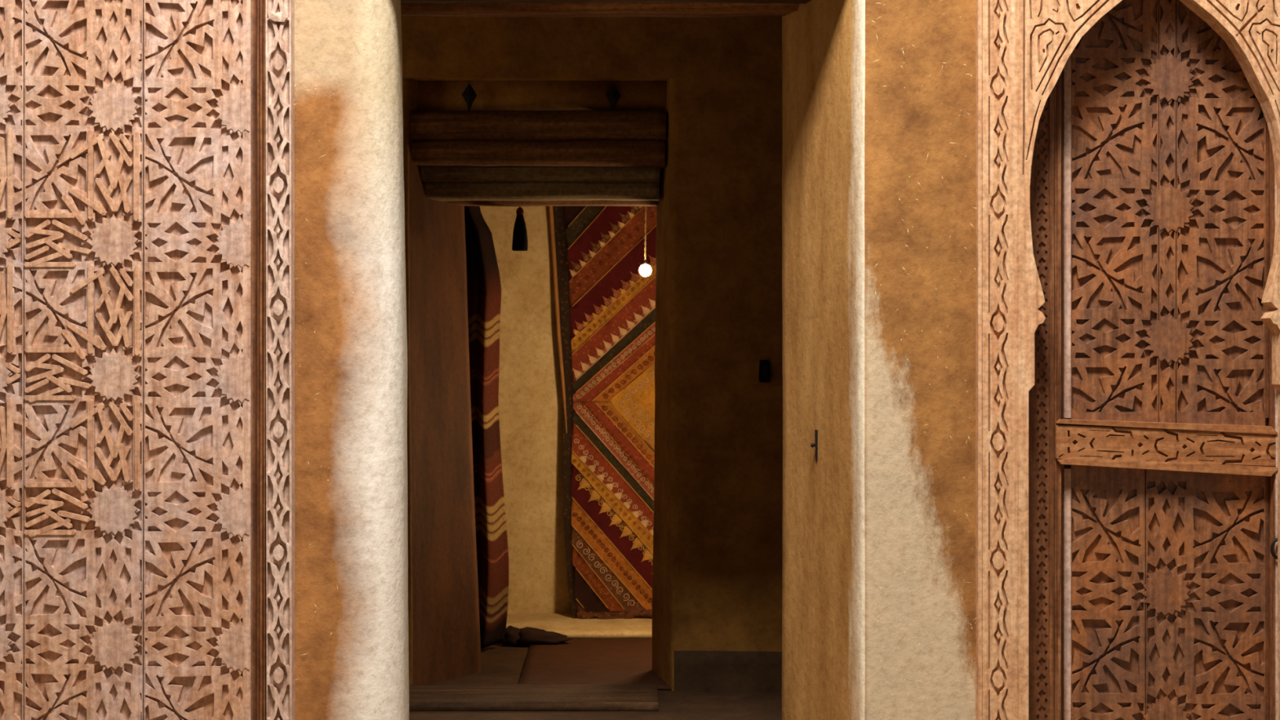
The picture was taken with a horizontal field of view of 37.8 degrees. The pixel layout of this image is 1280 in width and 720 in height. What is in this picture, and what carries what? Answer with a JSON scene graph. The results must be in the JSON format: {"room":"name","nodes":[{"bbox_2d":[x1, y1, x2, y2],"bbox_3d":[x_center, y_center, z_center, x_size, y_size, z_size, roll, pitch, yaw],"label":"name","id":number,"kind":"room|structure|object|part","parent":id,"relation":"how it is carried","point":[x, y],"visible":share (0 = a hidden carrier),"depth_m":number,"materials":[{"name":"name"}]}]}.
{"room":"moroccan house courtyard","nodes":[
{"label":"moroccan house courtyard","id":0,"kind":"room"},
{"bbox_2d":[293,0,408,719],"bbox_3d":[-1.626,-0.557,5.307,1.954,3.600,0.637,0,0,0],"label":"wall","id":1,"kind":"structure","parent":0,"point":[351,531],"depth_m":5.02,"materials":[{"name":"paint"}]},
{"bbox_2d":[0,0,257,719],"bbox_3d":[-1.528,0.071,4.971,1.014,2.348,0.038,0,0,0],"label":"carved panel","id":2,"kind":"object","parent":1,"relation":"in","point":[128,128],"depth_m":4.96,"materials":[{"name":"brown wood"}]},
{"bbox_2d":[257,0,295,719],"bbox_3d":[-0.969,0.071,4.965,0.094,2.331,0.059,0,0,0],"label":"decorative border trim","id":3,"kind":"structure","parent":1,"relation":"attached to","point":[276,572],"depth_m":4.95,"materials":[{"name":"brown wood"}]},
{"bbox_3d":[-0.959,-0.910,4.946,0.051,0.032,0.019,0,0,0],"label":"knob","id":4,"kind":"part","parent":3,"relation":"part of","materials":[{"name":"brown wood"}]},
{"bbox_2d":[400,1,799,17],"bbox_3d":[-0.150,-1.078,5.516,1.300,0.123,0.163,0,0,0],"label":"lintel beam","id":5,"kind":"structure","parent":1,"relation":"attached to","point":[619,9],"depth_m":5.46,"materials":[{"name":"brown wood"}]},
{"bbox_2d":[400,0,811,4],"bbox_3d":[-0.120,-1.089,5.364,1.360,0.117,0.139,0,0,0],"label":"lintel beam","id":6,"kind":"structure","parent":1,"relation":"attached to","point":[444,2],"depth_m":5.38,"materials":[{"name":"brown wood"}]},
{"bbox_2d":[480,206,571,613],"bbox_3d":[-0.200,-0.107,8.920,3.400,2.700,0.026,0,0,0],"label":"wall","id":7,"kind":"structure","parent":0,"point":[531,401],"depth_m":8.92,"materials":[{"name":"paint"}]},
{"bbox_2d":[464,205,508,648],"bbox_3d":[-0.740,0.054,8.006,0.351,2.333,0.211,0,0,0],"label":"curtain","id":8,"kind":"object","parent":7,"relation":"attached to","point":[483,279],"visible":0.29,"depth_m":8.00,"materials":[{"name":"fabric"}]},
{"bbox_2d":[506,613,652,637],"bbox_3d":[-0.200,1.224,8.631,3.400,0.037,0.670,0,0,0],"label":"trim","id":9,"kind":"structure","parent":7,"relation":"attached to","point":[563,624],"depth_m":8.52,"materials":[{"name":"beige wood"}]},
{"bbox_2d":[548,205,656,619],"bbox_3d":[-0.066,0.000,8.799,0.781,2.476,0.210,0,0,0],"label":"hanging rug","id":10,"kind":"object","parent":7,"relation":"attached to","point":[606,322],"visible":0.62,"depth_m":8.87,"materials":[{"name":"fabric"}]},
{"bbox_3d":[-0.086,-0.918,8.874,0.516,0.571,0.023,0,0,0],"label":"seam cord","id":11,"kind":"part","parent":10,"relation":"part of","materials":[{"name":"gold metal"}]},
{"bbox_3d":[-0.048,-0.858,8.877,0.593,0.667,0.026,0,0,0],"label":"seam cord","id":12,"kind":"part","parent":10,"relation":"part of","materials":[{"name":"gold metal"}]},
{"bbox_3d":[-0.226,1.071,8.761,0.155,0.184,0.061,0,0,0],"label":"seam cord","id":13,"kind":"part","parent":10,"relation":"part of","materials":[{"name":"orange fabric"}]},
{"bbox_3d":[-0.198,1.018,8.777,0.249,0.300,0.072,0,0,0],"label":"seam cord","id":14,"kind":"part","parent":10,"relation":"part of","materials":[{"name":"orange fabric"}]},
{"bbox_3d":[-0.010,-0.704,8.877,0.630,0.631,0.022,0,0,1],"label":"seam cord","id":15,"kind":"part","parent":10,"relation":"part of","materials":[{"name":"gold metal"}]},
{"bbox_3d":[-0.150,0.969,8.783,0.356,0.378,0.020,0,0,14],"label":"seam cord","id":16,"kind":"part","parent":10,"relation":"part of","materials":[{"name":"orange fabric"}]},
{"bbox_3d":[-0.095,0.906,8.796,0.468,0.513,0.021,0,0,14],"label":"seam cord","id":17,"kind":"part","parent":10,"relation":"part of","materials":[{"name":"gold metal"}]},
{"bbox_3d":[-0.009,0.753,8.820,0.636,0.647,0.030,0,0,10],"label":"seam cord","id":18,"kind":"part","parent":10,"relation":"part of","materials":[{"name":"gold metal"}]},
{"bbox_3d":[-0.018,0.821,8.808,0.621,0.670,0.029,0,0,12],"label":"seam cord","id":19,"kind":"part","parent":10,"relation":"part of","materials":[{"name":"gold metal"}]},
{"bbox_3d":[-0.009,-0.378,8.881,0.630,0.563,0.021,0,0,-1],"label":"seam cord","id":20,"kind":"part","parent":10,"relation":"part of","materials":[{"name":"gold metal"}]},
{"bbox_3d":[-0.009,-0.321,8.880,0.631,0.594,0.021,0,0,-1],"label":"seam cord","id":21,"kind":"part","parent":10,"relation":"part of","materials":[{"name":"fabric"}]},
{"bbox_3d":[-0.010,-0.557,8.880,0.630,0.610,0.024,0,0,0],"label":"seam cord","id":22,"kind":"part","parent":10,"relation":"part of","materials":[{"name":"fabric"}]},
{"bbox_3d":[0.001,0.587,8.842,0.615,0.685,0.033,0,0,8],"label":"seam cord","id":23,"kind":"part","parent":10,"relation":"part of","materials":[{"name":"multicoloured fabric"}]},
{"bbox_3d":[0.001,0.646,8.835,0.616,0.677,0.032,0,0,9],"label":"seam cord","id":24,"kind":"part","parent":10,"relation":"part of","materials":[{"name":"gold metal"}]},
{"bbox_3d":[0.000,-0.117,8.873,0.611,0.544,0.022,0,0,-1],"label":"seam cord","id":25,"kind":"part","parent":10,"relation":"part of","materials":[{"name":"fabric"}]},
{"bbox_3d":[0.000,-0.185,8.875,0.612,0.565,0.021,0,0,-2],"label":"seam cord","id":26,"kind":"part","parent":10,"relation":"part of","materials":[{"name":"multicoloured fabric"}]},
{"bbox_3d":[0.009,-0.070,8.873,0.592,0.507,0.030,0,0,0],"label":"seam cord","id":27,"kind":"part","parent":10,"relation":"part of","materials":[{"name":"fabric"}]},
{"bbox_3d":[0.019,0.545,8.846,0.576,0.660,0.030,0,0,8],"label":"seam cord","id":28,"kind":"part","parent":10,"relation":"part of","materials":[{"name":"gold metal"}]},
{"bbox_3d":[0.038,-0.040,8.872,0.535,0.476,0.029,0,0,0],"label":"seam cord","id":29,"kind":"part","parent":10,"relation":"part of","materials":[{"name":"fabric"}]},
{"bbox_3d":[0.048,0.488,8.852,0.517,0.569,0.029,0,0,5],"label":"seam cord","id":30,"kind":"part","parent":10,"relation":"part of","materials":[{"name":"orange fabric"}]},
{"bbox_3d":[0.076,0.454,8.854,0.459,0.512,0.029,0,0,4],"label":"seam cord","id":31,"kind":"part","parent":10,"relation":"part of","materials":[{"name":"gold metal"}]},
{"bbox_3d":[0.085,0.002,8.870,0.440,0.366,0.021,0,0,-1],"label":"seam cord","id":32,"kind":"part","parent":10,"relation":"part of","materials":[{"name":"fabric"}]},
{"bbox_2d":[400,16,782,691],"bbox_3d":[0.000,-0.307,7.225,4.804,3.100,0.465,0,0,0],"label":"wall","id":33,"kind":"structure","parent":0,"point":[717,577],"depth_m":7.00,"materials":[{"name":"paint"}]},
{"bbox_2d":[411,138,665,168],"bbox_3d":[-0.395,-0.787,7.103,0.980,0.105,0.121,0,0,0],"label":"lintel beam","id":34,"kind":"structure","parent":33,"relation":"attached to","point":[619,153],"depth_m":7.05,"materials":[{"name":"brown wood"}]},
{"bbox_2d":[410,110,666,140],"bbox_3d":[-0.394,-0.889,7.091,0.983,0.113,0.128,0,0,0],"label":"lintel beam","id":35,"kind":"structure","parent":33,"relation":"attached to","point":[468,124],"depth_m":7.03,"materials":[{"name":"brown wood"}]},
{"bbox_2d":[462,83,476,110],"bbox_3d":[-0.645,-0.996,7.059,0.058,0.105,0.014,0,0,0],"label":"finial","id":36,"kind":"object","parent":35,"relation":"on","point":[468,94],"visible":1,"depth_m":7.06,"materials":[{"name":"black metal"}]},
{"bbox_2d":[605,83,621,110],"bbox_3d":[-0.101,-0.993,7.059,0.058,0.105,0.014,0,0,0],"label":"finial","id":37,"kind":"object","parent":35,"relation":"on","point":[613,95],"visible":1,"depth_m":7.06,"materials":[{"name":"black metal"}]},
{"bbox_2d":[421,166,659,182],"bbox_3d":[-0.395,-0.715,7.195,0.940,0.068,0.134,0,0,0],"label":"lintel beam","id":38,"kind":"structure","parent":33,"relation":"attached to","point":[428,174],"depth_m":7.13,"materials":[{"name":"brown wood"}]},
{"bbox_2d":[425,182,659,200],"bbox_3d":[-0.391,-0.655,7.230,0.929,0.070,0.145,0,0,0],"label":"lintel beam","id":39,"kind":"structure","parent":33,"relation":"attached to","point":[440,191],"depth_m":7.16,"materials":[{"name":"brown wood"}]},
{"bbox_2d":[448,200,657,206],"bbox_3d":[-0.378,-0.668,7.380,0.895,0.115,0.143,0,0,0],"label":"lintel beam","id":40,"kind":"structure","parent":33,"relation":"attached to","point":[593,202],"depth_m":7.33,"materials":[{"name":"brown wood"}]},
{"bbox_2d":[511,206,528,251],"bbox_3d":[-0.477,-0.546,7.420,0.063,0.223,0.064,0,0,0],"label":"tassel","id":41,"kind":"object","parent":40,"relation":"hanging from","point":[520,242],"visible":0.96,"depth_m":7.40,"materials":[{"name":"black fabric"}]},
{"bbox_2d":[758,360,770,382],"bbox_3d":[0.466,0.042,6.990,0.042,0.085,0.040,0,0,0],"label":"wall switch","id":42,"kind":"object","parent":33,"relation":"attached to","point":[764,365],"visible":1,"depth_m":6.97,"materials":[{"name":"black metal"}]},
{"bbox_2d":[408,643,782,719],"bbox_3d":[0.000,1.292,7.200,6.000,0.100,3.800,0,0,0],"label":"floor","id":43,"kind":"structure","parent":0,"point":[500,664],"depth_m":6.71,"materials":[{"name":"brown wood"}]},
{"bbox_2d":[408,684,658,711],"bbox_3d":[-0.453,1.229,6.792,1.036,0.037,0.388,0,0,0],"label":"door threshold","id":44,"kind":"object","parent":43,"relation":"on","point":[454,697],"visible":0.84,"depth_m":6.70,"materials":[{"name":"brown wood"}]},
{"bbox_2d":[502,625,572,646],"bbox_3d":[-0.448,1.201,8.134,0.318,0.079,0.148,0,0,0],"label":"cloth bundle","id":45,"kind":"object","parent":43,"relation":"on","point":[526,636],"visible":1,"depth_m":8.09,"materials":[{"name":"brown fabric"}]},
{"bbox_2d":[518,637,671,689],"bbox_3d":[-0.058,1.236,7.655,0.837,0.012,1.270,0,0,0],"label":"rug","id":46,"kind":"object","parent":43,"relation":"on","point":[577,660],"visible":0.59,"depth_m":7.60,"materials":[{"name":"brown fabric"}]},
{"bbox_2d":[782,0,865,719],"bbox_3d":[0.514,-0.557,5.310,0.127,3.600,0.632,0,0,-5],"label":"door jamb","id":47,"kind":"structure","parent":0,"point":[824,41],"depth_m":5.27,"materials":[{"name":"paint"}]},
{"bbox_2d":[810,430,817,461],"bbox_3d":[0.501,0.244,5.321,0.031,0.089,0.018,0,0,0],"label":"latch keeper","id":48,"kind":"object","parent":47,"relation":"attached to","point":[815,444],"visible":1,"depth_m":5.32,"materials":[{"name":"black metal"}]},
{"bbox_2d":[864,0,1266,719],"bbox_3d":[1.778,-0.557,5.314,2.427,3.600,0.341,0,0,-10],"label":"wall","id":49,"kind":"structure","parent":0,"point":[920,270],"depth_m":5.00,"materials":[{"name":"paint"}]},
{"bbox_2d":[975,0,1279,719],"bbox_3d":[1.378,0.053,5.048,0.958,2.376,0.173,0,0,0],"label":"door frame","id":50,"kind":"structure","parent":49,"relation":"attached to","point":[1023,47],"depth_m":4.97,"materials":[{"name":"brown wood"}]},
{"bbox_3d":[1.118,0.054,5.102,0.012,2.281,0.066,0,0,0],"label":"moulding","id":51,"kind":"part","parent":50,"relation":"part of","materials":[{"name":"brown wood"}]},
{"bbox_3d":[1.130,0.054,5.105,0.009,2.284,0.060,0,0,0],"label":"moulding","id":52,"kind":"part","parent":50,"relation":"part of","materials":[{"name":"brown wood"}]},
{"bbox_3d":[1.140,0.054,5.104,0.010,2.282,0.063,0,0,0],"label":"moulding","id":53,"kind":"part","parent":50,"relation":"part of","materials":[{"name":"brown wood"}]},
{"bbox_2d":[1054,0,1277,719],"bbox_3d":[1.431,0.041,5.092,0.606,2.309,0.078,0,0,0],"label":"arched door","id":54,"kind":"structure","parent":49,"relation":"in","point":[1165,132],"depth_m":5.10,"materials":[{"name":"brown wood"}]},
{"bbox_3d":[1.429,0.232,5.090,0.602,0.112,0.065,0,0,0],"label":"rail","id":55,"kind":"part","parent":54,"relation":"part of","materials":[{"name":"brown wood"}]},
{"bbox_3d":[1.428,0.290,5.080,0.597,0.050,0.055,0,0,0],"label":"rail moulding","id":56,"kind":"part","parent":54,"relation":"part of","materials":[{"name":"brown wood"}]},
{"bbox_3d":[1.429,0.181,5.080,0.598,0.041,0.055,0,0,0],"label":"rail moulding","id":57,"kind":"part","parent":54,"relation":"part of","materials":[{"name":"brown wood"}]},
{"bbox_2d":[1270,537,1277,559],"bbox_3d":[1.728,0.510,5.045,0.049,0.061,0.009,0,0,0],"label":"ring","id":58,"kind":"object","parent":54,"relation":"attached to","point":[1274,540],"visible":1,"depth_m":5.04,"materials":[{"name":"black metal"}]},
{"bbox_3d":[0.000,-1.708,7.325,5.000,0.500,3.450,0,0,0],"label":"ceiling","id":59,"kind":"structure","parent":0,"visible":0},
{"bbox_2d":[639,206,651,276],"bbox_3d":[0.023,-0.901,7.900,0.053,1.095,0.053,0,0,0],"label":"hanging bulb","id":60,"kind":"object","parent":59,"relation":"hanging from","point":[645,270],"visible":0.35,"depth_m":7.89,"materials":[{"name":"beige glass"}]},
{"bbox_3d":[0.027,-0.933,7.900,0.019,1.029,0.009,0,0,0],"label":"cord","id":61,"kind":"part","parent":60,"relation":"part of","materials":[{"name":"fabric"}]},
{"bbox_3d":[0.023,-0.380,7.900,0.053,0.052,0.053,0,0,0],"label":"bulb","id":62,"kind":"part","parent":60,"relation":"part of","materials":[{"name":"beige glass"}]},
{"bbox_3d":[0.000,-0.308,6.310,5.000,3.100,1.380,0,0,0],"label":"wall","id":63,"kind":"structure","parent":0,"visible":0},
{"bbox_2d":[674,650,782,692],"bbox_3d":[1.264,1.165,6.994,2.272,0.154,0.015,0,0,0],"label":"baseboard","id":64,"kind":"structure","parent":63,"relation":"attached to","point":[695,671],"depth_m":6.99,"materials":[{"name":"paint"}]}
]}

